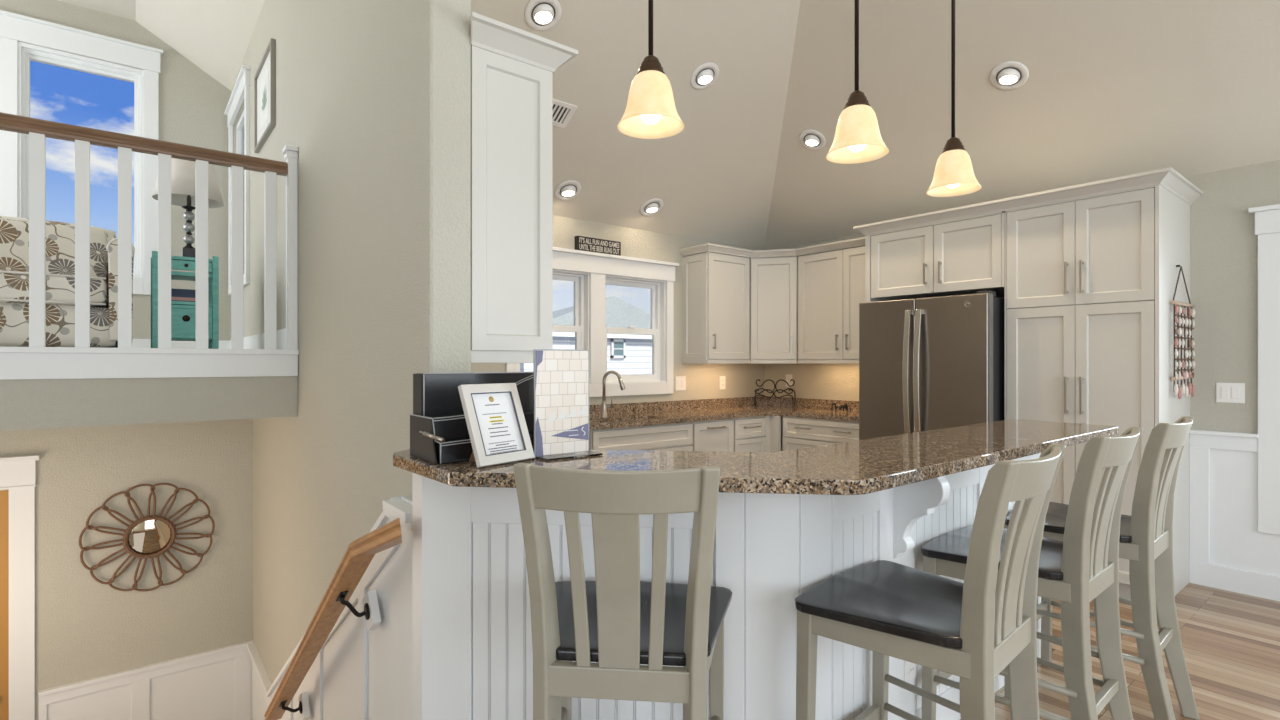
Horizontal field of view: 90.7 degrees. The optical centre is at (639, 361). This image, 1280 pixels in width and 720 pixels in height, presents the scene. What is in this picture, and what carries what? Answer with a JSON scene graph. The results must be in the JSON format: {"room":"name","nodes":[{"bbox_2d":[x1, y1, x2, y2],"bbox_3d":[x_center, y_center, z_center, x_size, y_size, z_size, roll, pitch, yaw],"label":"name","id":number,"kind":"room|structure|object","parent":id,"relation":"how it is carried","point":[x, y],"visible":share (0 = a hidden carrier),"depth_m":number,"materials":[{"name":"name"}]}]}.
{"room":"kitchen","nodes":[
{"label":"kitchen","id":0,"kind":"room"},
{"bbox_2d":[0,0,230,340],"bbox_3d":[-6.125,-1.560,5.057,4.799,3.380,0.150,0,0,-39],"label":"wall","id":1,"kind":"structure","parent":0,"point":[192,104],"depth_m":6.23,"materials":[{"name":"beige paint"}]},
{"bbox_2d":[18,42,143,277],"bbox_3d":[-5.127,-1.798,5.827,0.862,1.995,0.122,0,0,-39],"label":"window","id":2,"kind":"structure","parent":1,"relation":"in","point":[27,53],"depth_m":5.80,"materials":[{"name":"white wood"}]},
{"bbox_2d":[0,10,162,294],"bbox_3d":[-5.440,-1.830,5.475,2.091,2.371,0.058,0,0,-39],"label":"window trim","id":3,"kind":"structure","parent":1,"relation":"in","point":[14,28],"depth_m":5.74,"materials":[{"name":"white wood"}]},
{"bbox_2d":[132,328,285,349],"bbox_3d":[-5.057,-0.145,3.731,4.799,0.150,3.256,0,0,-39],"label":"baseboard","id":4,"kind":"structure","parent":1,"relation":"attached to","point":[255,341],"depth_m":5.60,"materials":[{"name":"white wood"}]},
{"bbox_2d":[0,419,252,719],"bbox_3d":[-4.293,1.855,4.575,2.549,3.050,0.120,0,0,-39],"label":"wall","id":5,"kind":"structure","parent":0,"point":[86,628],"depth_m":4.85,"materials":[{"name":"beige paint"}]},
{"bbox_2d":[0,490,8,719],"bbox_3d":[-4.741,2.087,4.164,0.835,2.385,0.100,0,0,-39],"label":"door","id":6,"kind":"structure","parent":5,"relation":"in","point":[4,495],"depth_m":4.42,"materials":[{"name":"brown wood"}]},
{"bbox_2d":[0,455,39,719],"bbox_3d":[-4.721,1.970,4.121,1.172,2.620,0.050,0,0,-39],"label":"door frame","id":7,"kind":"structure","parent":5,"relation":"in","point":[17,473],"depth_m":4.44,"materials":[{"name":"white wood"}]},
{"bbox_2d":[38,640,253,719],"bbox_3d":[-3.760,2.812,4.899,1.312,0.937,0.045,0,0,-39],"label":"wainscoting","id":8,"kind":"structure","parent":5,"relation":"attached to","point":[215,684],"depth_m":4.96,"materials":[{"name":"white wood"}]},
{"bbox_2d":[79,483,214,591],"bbox_3d":[-3.772,1.350,4.868,0.828,0.829,0.038,0,0,-39],"label":"mirror","id":9,"kind":"object","parent":5,"relation":"attached to","point":[149,536],"visible":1,"depth_m":4.87,"materials":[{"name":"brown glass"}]},
{"bbox_2d":[128,520,171,554],"bbox_3d":[-3.781,1.348,4.878,0.280,0.280,0.010,0,0,-39],"label":"mirror glass","id":10,"kind":"object","parent":9,"relation":"on","point":[145,537],"depth_m":4.87,"materials":[{"name":"beige"}]},
{"bbox_2d":[0,376,297,430],"bbox_3d":[-5.027,0.133,3.691,4.797,0.405,3.356,0,0,-39],"label":"wall","id":11,"kind":"structure","parent":0,"point":[25,404],"depth_m":3.41,"materials":[{"name":"beige paint"}]},
{"bbox_2d":[0,216,134,347],"bbox_3d":[-3.854,-0.512,3.949,1.088,0.885,1.022,0,0,-39],"label":"armchair","id":12,"kind":"object","parent":11,"relation":"on","point":[14,231],"visible":0.53,"depth_m":3.83,"materials":[{"name":"white fabric"}]},
{"bbox_2d":[0,219,107,282],"bbox_3d":[-3.954,-0.688,4.067,0.820,0.435,0.317,0,0,-39],"label":"cushion","id":13,"kind":"object","parent":12,"relation":"on","point":[14,233],"depth_m":4.07,"materials":[{"name":"beige fabric"}]},
{"bbox_2d":[0,270,108,307],"bbox_3d":[-3.727,-0.426,3.794,0.830,0.216,0.615,0,0,-39],"label":"seat cushion","id":14,"kind":"object","parent":12,"relation":"on","point":[14,285],"depth_m":3.67,"materials":[{"name":"beige fabric"}]},
{"bbox_2d":[151,251,218,348],"bbox_3d":[-3.145,-0.398,4.364,0.363,0.655,0.378,0,0,-39],"label":"side table","id":15,"kind":"object","parent":11,"relation":"on","point":[182,313],"visible":0.72,"depth_m":4.25,"materials":[{"name":"teal wood"}]},
{"bbox_2d":[171,288,194,296],"bbox_3d":[-3.197,-0.458,4.427,0.230,0.104,0.006,0,0,-39],"label":"book","id":16,"kind":"object","parent":15,"relation":"in","point":[174,292],"visible":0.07,"depth_m":4.42,"materials":[{"name":"blue"}]},
{"bbox_2d":[171,296,194,301],"bbox_3d":[-3.118,-0.424,4.329,0.250,0.036,0.185,0,0,-39],"label":"book","id":17,"kind":"object","parent":15,"relation":"on","point":[173,298],"visible":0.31,"depth_m":4.25,"materials":[{"name":"pink paper"}]},
{"bbox_2d":[152,158,223,257],"bbox_3d":[-3.130,-1.050,4.387,0.410,0.689,0.410,0,0,-39],"label":"table lamp","id":18,"kind":"object","parent":15,"relation":"on","point":[182,171],"visible":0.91,"depth_m":4.35,"materials":[{"name":"black"}]},
{"bbox_2d":[171,301,211,305],"bbox_3d":[-3.150,-0.395,4.371,0.343,0.020,0.340,0,0,-39],"label":"shelf","id":19,"kind":"object","parent":15,"relation":"attached to","point":[173,303],"depth_m":4.23,"materials":[{"name":"teal wood"}]},
{"bbox_2d":[231,0,470,682],"bbox_3d":[-2.453,0.295,4.446,0.155,6.170,5.707,0,0,-39],"label":"wall partition","id":20,"kind":"structure","parent":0,"point":[373,97],"depth_m":2.94,"materials":[{"name":"beige paint"}]},
{"bbox_2d":[0,346,298,379],"bbox_3d":[-3.989,0.005,2.401,4.795,0.161,0.135,0,0,-39],"label":"trim","id":21,"kind":"structure","parent":20,"relation":"attached to","point":[16,363],"depth_m":3.39,"materials":[{"name":"white wood"}]},
{"bbox_2d":[0,112,297,349],"bbox_3d":[-3.974,-0.694,2.423,4.747,1.248,0.104,0,0,-39],"label":"loft railing","id":22,"kind":"object","parent":21,"relation":"on","point":[38,130],"visible":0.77,"depth_m":3.48,"materials":[{"name":"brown wood"}]},
{"bbox_2d":[224,65,249,294],"bbox_3d":[-3.796,-1.613,5.943,0.060,1.865,1.330,0,0,-39],"label":"window","id":23,"kind":"structure","parent":20,"relation":"in","point":[241,90],"depth_m":5.51,"materials":[{"name":"white wood"}]},
{"bbox_2d":[236,110,243,274],"bbox_3d":[-3.722,-1.580,6.003,0.070,1.620,1.080,0,0,-39],"label":"window","id":24,"kind":"structure","parent":20,"relation":"in","point":[240,126],"depth_m":6.27,"materials":[{"name":"white wood"}]},
{"bbox_2d":[254,38,275,152],"bbox_3d":[-2.841,-1.985,4.780,0.029,0.610,0.780,0,0,-39],"label":"print","id":25,"kind":"object","parent":20,"relation":"attached to","point":[265,76],"visible":1,"depth_m":4.74,"materials":[{"name":"white paper"}]},
{"bbox_2d":[247,496,411,719],"bbox_3d":[-1.970,1.973,3.662,0.075,2.940,4.136,0,0,-39],"label":"wainscoting","id":26,"kind":"structure","parent":20,"relation":"attached to","point":[358,673],"depth_m":2.66,"materials":[{"name":"white wood"}]},
{"bbox_2d":[264,518,401,719],"bbox_3d":[-1.366,1.268,2.790,0.170,1.632,2.397,0,0,-39],"label":"stair handrail","id":27,"kind":"object","parent":20,"relation":"attached to","point":[360,552],"visible":1,"depth_m":2.53,"materials":[{"name":"brown wood"}]},
{"bbox_2d":[471,45,552,362],"bbox_3d":[-0.822,-0.573,2.836,0.368,1.154,1.152,0,0,-39],"label":"upper cabinet","id":28,"kind":"object","parent":20,"relation":"attached to","point":[512,99],"visible":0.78,"depth_m":2.38,"materials":[{"name":"grey wood"}]},
{"bbox_2d":[472,12,577,72],"bbox_3d":[-0.796,-1.178,2.810,0.438,0.080,1.224,0,0,-39],"label":"crown molding","id":29,"kind":"structure","parent":28,"relation":"on","point":[488,34],"depth_m":2.35,"materials":[{"name":"grey wood"}]},
{"bbox_2d":[471,215,763,404],"bbox_3d":[-0.327,0.040,5.302,4.231,2.620,0.150,0,0,-39],"label":"wall","id":30,"kind":"structure","parent":0,"point":[702,380],"depth_m":5.71,"materials":[{"name":"beige paint"}]},
{"bbox_2d":[516,269,588,371],"bbox_3d":[-0.714,-0.272,4.978,0.670,0.901,0.130,0,0,-39],"label":"window","id":31,"kind":"structure","parent":30,"relation":"in","point":[580,279],"depth_m":5.15,"materials":[{"name":"white wood"}]},
{"bbox_2d":[505,247,678,396],"bbox_3d":[-0.335,-0.301,5.162,1.718,1.170,0.058,0,0,-39],"label":"kitchen window","id":32,"kind":"structure","parent":30,"relation":"in","point":[598,265],"depth_m":5.20,"materials":[{"name":"white wood"}]},
{"bbox_2d":[575,236,620,255],"bbox_3d":[-0.341,-0.945,5.156,0.429,0.115,0.047,0,0,-39],"label":"box sign","id":33,"kind":"object","parent":32,"relation":"on","point":[582,243],"visible":1,"depth_m":5.12,"materials":[{"name":"black wood"}]},
{"bbox_2d":[605,275,664,383],"bbox_3d":[-0.075,-0.272,5.491,0.675,0.901,0.130,0,0,-39],"label":"window","id":34,"kind":"structure","parent":30,"relation":"in","point":[657,288],"depth_m":5.65,"materials":[{"name":"white wood"}]},
{"bbox_2d":[675,376,685,390],"bbox_3d":[0.372,0.195,5.761,0.125,0.128,0.010,0,0,-39],"label":"light switch","id":35,"kind":"object","parent":30,"relation":"attached to","point":[680,381],"visible":1,"depth_m":5.75,"materials":[{"name":"white plastic"}]},
{"bbox_2d":[682,252,749,363],"bbox_3d":[0.714,-0.482,5.812,0.549,0.995,0.360,0,0,-39],"label":"upper cabinet","id":36,"kind":"object","parent":30,"relation":"attached to","point":[715,286],"visible":1,"depth_m":5.69,"materials":[{"name":"grey wood"}]},
{"bbox_2d":[679,237,864,257],"bbox_3d":[1.229,-0.998,5.559,1.790,0.060,0.566,0,0,17],"label":"crown molding","id":37,"kind":"structure","parent":36,"relation":"attached to","point":[857,242],"depth_m":5.64,"materials":[{"name":"grey wood"}]},
{"bbox_2d":[719,376,725,388],"bbox_3d":[0.798,0.200,6.105,0.080,0.128,0.009,0,0,-39],"label":"wall outlet","id":38,"kind":"object","parent":30,"relation":"attached to","point":[722,379],"visible":1,"depth_m":6.10,"materials":[{"name":"white plastic"}]},
{"bbox_2d":[589,396,858,415],"bbox_3d":[0.166,0.393,4.593,4.110,0.086,1.569,0,0,-39],"label":"backsplash","id":39,"kind":"structure","parent":30,"relation":"attached to","point":[622,408],"depth_m":5.84,"materials":[{"name":"stone"}]},
{"bbox_2d":[58,0,1279,249],"bbox_3d":[-0.590,-2.197,1.582,9.065,2.105,12.205,0,0,-39],"label":"ceiling","id":40,"kind":"structure","parent":0,"point":[1112,88],"depth_m":4.05,"materials":[{"name":"beige paint"}]},
{"bbox_2d":[524,0,561,30],"bbox_3d":[-0.526,-1.901,3.434,0.208,0.127,0.178,0,0,-39],"label":"recessed light","id":41,"kind":"object","parent":40,"relation":"in","point":[540,15],"visible":1,"depth_m":3.42,"materials":[{"name":"white plastic"}]},
{"bbox_2d":[553,99,576,127],"bbox_3d":[-0.569,-1.597,4.032,0.300,0.101,0.160,0,0,-39],"label":"ceiling vent","id":42,"kind":"object","parent":40,"relation":"in","point":[563,112],"visible":0.42,"depth_m":4.07,"materials":[{"name":"white plastic"}]},
{"bbox_2d":[555,180,580,199],"bbox_3d":[-0.538,-1.292,4.729,0.208,0.127,0.178,0,0,-39],"label":"recessed light","id":43,"kind":"object","parent":40,"relation":"in","point":[567,190],"visible":0.98,"depth_m":4.70,"materials":[{"name":"white plastic"}]},
{"bbox_2d":[617,0,683,138],"bbox_3d":[0.028,-1.792,1.633,0.173,2.371,0.173,0,0,-39],"label":"pendant light","id":44,"kind":"object","parent":40,"relation":"hanging from","point":[650,112],"visible":1,"depth_m":1.60,"materials":[{"name":"beige glass"}]},
{"bbox_2d":[640,198,662,215],"bbox_3d":[0.097,-1.290,5.242,0.208,0.127,0.178,0,0,-39],"label":"recessed light","id":45,"kind":"object","parent":40,"relation":"in","point":[650,207],"visible":0.96,"depth_m":5.21,"materials":[{"name":"white plastic"}]},
{"bbox_2d":[690,63,718,89],"bbox_3d":[0.429,-1.904,4.197,0.208,0.127,0.178,0,0,-39],"label":"recessed light","id":46,"kind":"object","parent":40,"relation":"in","point":[705,75],"visible":0.98,"depth_m":4.17,"materials":[{"name":"white plastic"}]},
{"bbox_2d":[799,130,825,149],"bbox_3d":[1.333,-1.725,4.888,0.178,0.127,0.208,0,0,-39],"label":"recessed light","id":47,"kind":"object","parent":40,"relation":"in","point":[814,140],"visible":0.98,"depth_m":4.86,"materials":[{"name":"white plastic"}]},
{"bbox_2d":[826,0,888,163],"bbox_3d":[0.629,-1.856,1.834,0.173,2.509,0.173,0,0,-39],"label":"pendant light","id":48,"kind":"object","parent":40,"relation":"hanging from","point":[857,139],"visible":1,"depth_m":1.81,"materials":[{"name":"beige glass"}]},
{"bbox_2d":[926,0,981,196],"bbox_3d":[1.089,-1.738,2.196,0.173,2.283,0.173,0,0,-39],"label":"pendant light","id":49,"kind":"object","parent":40,"relation":"hanging from","point":[954,175],"visible":1,"depth_m":2.18,"materials":[{"name":"beige glass"}]},
{"bbox_2d":[990,61,1028,89],"bbox_3d":[2.215,-1.725,3.794,0.178,0.127,0.208,0,0,-39],"label":"recessed light","id":50,"kind":"object","parent":40,"relation":"in","point":[1011,75],"visible":0.99,"depth_m":3.77,"materials":[{"name":"white plastic"}]},
{"bbox_2d":[764,160,1279,450],"bbox_3d":[4.028,0.040,3.185,0.140,2.620,8.910,0,0,-39],"label":"wall","id":51,"kind":"structure","parent":0,"point":[1223,239],"depth_m":3.77,"materials":[{"name":"beige paint"}]},
{"bbox_2d":[748,256,798,363],"bbox_3d":[1.254,-0.482,6.055,0.582,0.995,0.659,0,0,-39],"label":"upper cabinet","id":52,"kind":"object","parent":51,"relation":"attached to","point":[773,280],"visible":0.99,"depth_m":5.83,"materials":[{"name":"grey wood"}]},
{"bbox_2d":[786,374,791,386],"bbox_3d":[1.472,0.185,6.242,0.009,0.125,0.078,0,0,-39],"label":"wall outlet","id":53,"kind":"object","parent":51,"relation":"attached to","point":[788,376],"visible":0.9,"depth_m":6.24,"materials":[{"name":"white plastic"}]},
{"bbox_2d":[798,246,864,363],"bbox_3d":[1.837,-0.482,5.509,0.360,0.995,0.900,0,0,-39],"label":"upper cabinet","id":54,"kind":"object","parent":51,"relation":"attached to","point":[831,284],"visible":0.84,"depth_m":5.51,"materials":[{"name":"grey wood"}]},
{"bbox_2d":[865,211,1004,302],"bbox_3d":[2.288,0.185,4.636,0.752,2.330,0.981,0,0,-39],"label":"upper cabinet","id":55,"kind":"object","parent":51,"relation":"attached to","point":[963,256],"visible":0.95,"depth_m":4.38,"materials":[{"name":"grey wood"}]},
{"bbox_2d":[853,167,1203,234],"bbox_3d":[2.521,-0.997,4.321,0.784,0.067,1.888,0,0,-39],"label":"crown molding","id":56,"kind":"structure","parent":55,"relation":"attached to","point":[1169,178],"depth_m":3.81,"materials":[{"name":"grey wood"}]},
{"bbox_2d":[1216,383,1244,402],"bbox_3d":[3.489,0.182,3.735,0.010,0.118,0.125,0,0,-39],"label":"light switch","id":57,"kind":"object","parent":51,"relation":"attached to","point":[1225,392],"visible":1,"depth_m":3.73,"materials":[{"name":"white plastic"}]},
{"bbox_2d":[1189,429,1279,601],"bbox_3d":[5.056,0.881,1.761,0.045,0.937,5.404,0,0,-39],"label":"wainscoting","id":58,"kind":"structure","parent":51,"relation":"attached to","point":[1228,552],"depth_m":3.73,"materials":[{"name":"white wood"}]},
{"bbox_2d":[1248,204,1279,534],"bbox_3d":[4.202,0.045,2.810,0.060,1.860,2.168,0,0,-39],"label":"window","id":59,"kind":"structure","parent":51,"relation":"in","point":[1267,218],"depth_m":3.59,"materials":[{"name":"white wood"}]},
{"bbox_2d":[960,583,1279,719],"bbox_3d":[0.462,1.475,0.275,9.065,0.250,8.849,0,0,-39],"label":"floor","id":60,"kind":"structure","parent":0,"point":[1230,640],"depth_m":2.85,"materials":[{"name":"brown wood"}]},
{"bbox_2d":[513,463,731,719],"bbox_3d":[-0.026,0.780,1.528,0.514,1.140,0.560,0,0,6],"label":"bar stool","id":61,"kind":"object","parent":60,"relation":"on","point":[621,622],"visible":1,"depth_m":1.33,"materials":[{"name":"paint"}]},
{"bbox_2d":[589,422,692,450],"bbox_3d":[-0.136,0.863,4.937,0.970,0.774,0.637,0,0,-39],"label":"base cabinet","id":62,"kind":"object","parent":60,"relation":"on","point":[677,436],"visible":0.17,"depth_m":4.72,"materials":[{"name":"grey wood"}]},
{"bbox_2d":[691,419,733,451],"bbox_3d":[0.433,0.863,5.395,0.470,0.774,0.637,0,0,-39],"label":"base cabinet","id":63,"kind":"object","parent":60,"relation":"on","point":[714,435],"visible":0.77,"depth_m":5.18,"materials":[{"name":"grey wood"}]},
{"bbox_2d":[412,453,1040,719],"bbox_3d":[0.649,0.836,2.258,2.764,1.029,0.778,0,0,-18],"label":"breakfast bar","id":64,"kind":"object","parent":60,"relation":"on","point":[472,652],"visible":0.42,"depth_m":1.88,"materials":[{"name":"white wood"}]},
{"bbox_2d":[393,419,1118,494],"bbox_3d":[0.746,0.301,2.170,2.991,0.037,1.082,0,0,-19],"label":"countertop","id":65,"kind":"structure","parent":64,"relation":"on","point":[866,466],"depth_m":1.80,"materials":[{"name":"brown stone"}]},
{"bbox_2d":[410,372,532,463],"bbox_3d":[-0.453,0.157,1.960,0.448,0.250,0.229,0,0,-39],"label":"desk organizer","id":66,"kind":"object","parent":65,"relation":"on","point":[438,411],"visible":0.55,"depth_m":1.88,"materials":[{"name":"black leather"}]},
{"bbox_2d":[419,431,444,442],"bbox_3d":[-0.580,0.207,1.759,0.095,0.028,0.011,0,0,30],"label":"pen","id":67,"kind":"object","parent":66,"relation":"in","point":[424,433],"visible":1,"depth_m":1.75,"materials":[{"name":"silver metal"}]},
{"bbox_2d":[435,433,532,463],"bbox_3d":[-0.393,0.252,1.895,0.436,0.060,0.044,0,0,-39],"label":"tray","id":68,"kind":"object","parent":66,"relation":"on","point":[457,447],"depth_m":1.77,"materials":[{"name":"black leather"}]},
{"bbox_2d":[458,383,534,467],"bbox_3d":[-0.401,0.172,1.776,0.096,0.219,0.197,0,0,37],"label":"frame","id":69,"kind":"object","parent":65,"relation":"on","point":[494,415],"visible":1,"depth_m":1.77,"materials":[{"name":"white wood"}]},
{"bbox_2d":[533,349,602,460],"bbox_3d":[-0.213,0.122,1.893,0.193,0.320,0.086,0,0,-39],"label":"stand","id":70,"kind":"object","parent":65,"relation":"on","point":[560,376],"visible":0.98,"depth_m":1.91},
{"bbox_2d":[904,660,915,681],"bbox_3d":[0.919,1.020,2.144,0.075,0.120,0.009,0,0,-39],"label":"wall outlet","id":71,"kind":"object","parent":64,"relation":"attached to","point":[909,668],"visible":0.44,"depth_m":2.13,"materials":[{"name":"white plastic"}]},
{"bbox_2d":[733,416,780,451],"bbox_3d":[0.834,0.863,5.687,0.510,0.774,0.685,0,0,-39],"label":"base cabinet","id":72,"kind":"object","parent":60,"relation":"on","point":[763,433],"visible":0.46,"depth_m":5.51,"materials":[{"name":"grey wood"}]},
{"bbox_2d":[783,416,858,450],"bbox_3d":[1.736,0.863,5.402,0.642,0.774,0.860,0,0,-39],"label":"base cabinet","id":73,"kind":"object","parent":60,"relation":"on","point":[798,432],"visible":0.24,"depth_m":5.28,"materials":[{"name":"grey wood"}]},
{"bbox_2d":[795,444,1065,719],"bbox_3d":[0.758,0.780,1.650,0.514,1.140,0.560,0,0,-43],"label":"bar stool","id":74,"kind":"object","parent":60,"relation":"on","point":[973,629],"visible":1,"depth_m":1.54,"materials":[{"name":"paint"}]},
{"bbox_2d":[859,291,1004,439],"bbox_3d":[2.179,0.435,4.518,0.899,1.770,0.898,0,0,-39],"label":"refrigerator","id":75,"kind":"object","parent":60,"relation":"on","point":[930,363],"visible":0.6,"depth_m":4.21,"materials":[{"name":"grey metal"}]},
{"bbox_2d":[921,427,1142,719],"bbox_3d":[1.299,0.780,2.098,0.514,1.140,0.560,0,0,-40],"label":"bar stool","id":76,"kind":"object","parent":60,"relation":"on","point":[1081,568],"visible":0.69,"depth_m":1.91,"materials":[{"name":"paint"}]},
{"bbox_2d":[1005,185,1189,599],"bbox_3d":[2.841,0.185,3.948,0.752,2.330,0.780,0,0,-39],"label":"pantry cabinet","id":77,"kind":"object","parent":60,"relation":"on","point":[1090,282],"visible":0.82,"depth_m":3.69,"materials":[{"name":"grey wood"}]},
{"bbox_2d":[1171,265,1194,398],"bbox_3d":[3.169,-0.174,3.687,0.470,0.774,0.037,0,0,-39],"label":"wall hanging","id":78,"kind":"object","parent":77,"relation":"hanging from","point":[1187,373],"visible":1,"depth_m":3.66,"materials":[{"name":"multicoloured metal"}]},
{"bbox_2d":[1004,416,1198,719],"bbox_3d":[1.806,0.780,2.490,0.514,1.140,0.560,0,0,-41],"label":"bar stool","id":79,"kind":"object","parent":60,"relation":"on","point":[1146,536],"visible":0.66,"depth_m":2.27,"materials":[{"name":"paint"}]},
{"bbox_3d":[-1.356,0.863,3.956,0.932,0.774,0.637,0,0,-39],"label":"base cabinet","id":80,"kind":"object","parent":60,"relation":"on","visible":0},
{"bbox_2d":[589,396,858,430],"bbox_3d":[0.166,0.412,4.593,4.110,0.125,1.569,0,0,-39],"label":"countertop","id":81,"kind":"structure","parent":80,"relation":"on","point":[622,415],"depth_m":5.46,"materials":[{"name":"stone"}]},
{"bbox_2d":[600,370,624,417],"bbox_3d":[-0.212,0.251,4.936,0.197,0.370,0.060,0,0,-1],"label":"faucet","id":82,"kind":"object","parent":81,"relation":"on","point":[604,406],"visible":1,"depth_m":4.92,"materials":[{"name":"silver metal"}]},
{"bbox_2d":[754,379,795,406],"bbox_3d":[1.296,0.297,6.089,0.384,0.265,0.101,0,0,3],"label":"rack","id":83,"kind":"object","parent":81,"relation":"on","point":[791,389],"visible":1,"depth_m":6.05,"materials":[{"name":"black metal"}]},
{"bbox_2d":[831,403,847,410],"bbox_3d":[1.759,0.395,5.550,0.072,0.070,0.142,0,0,-39],"label":"iron stand","id":84,"kind":"object","parent":81,"relation":"on","point":[845,406],"visible":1,"depth_m":5.54,"materials":[{"name":"black metal"}]},
{"label":"outside","id":85,"kind":"structure","parent":0,"visible":0},
{"bbox_3d":[-22.996,4.650,44.520,140.000,0.200,81.800,0,0,-39],"label":"ground","id":86,"kind":"structure","parent":85,"visible":0},
{"bbox_2d":[520,296,651,374],"bbox_3d":[-1.458,1.470,14.770,4.750,6.160,3.160,0,0,-39],"label":"house","id":87,"kind":"structure","parent":86,"relation":"on","point":[627,354],"depth_m":13.97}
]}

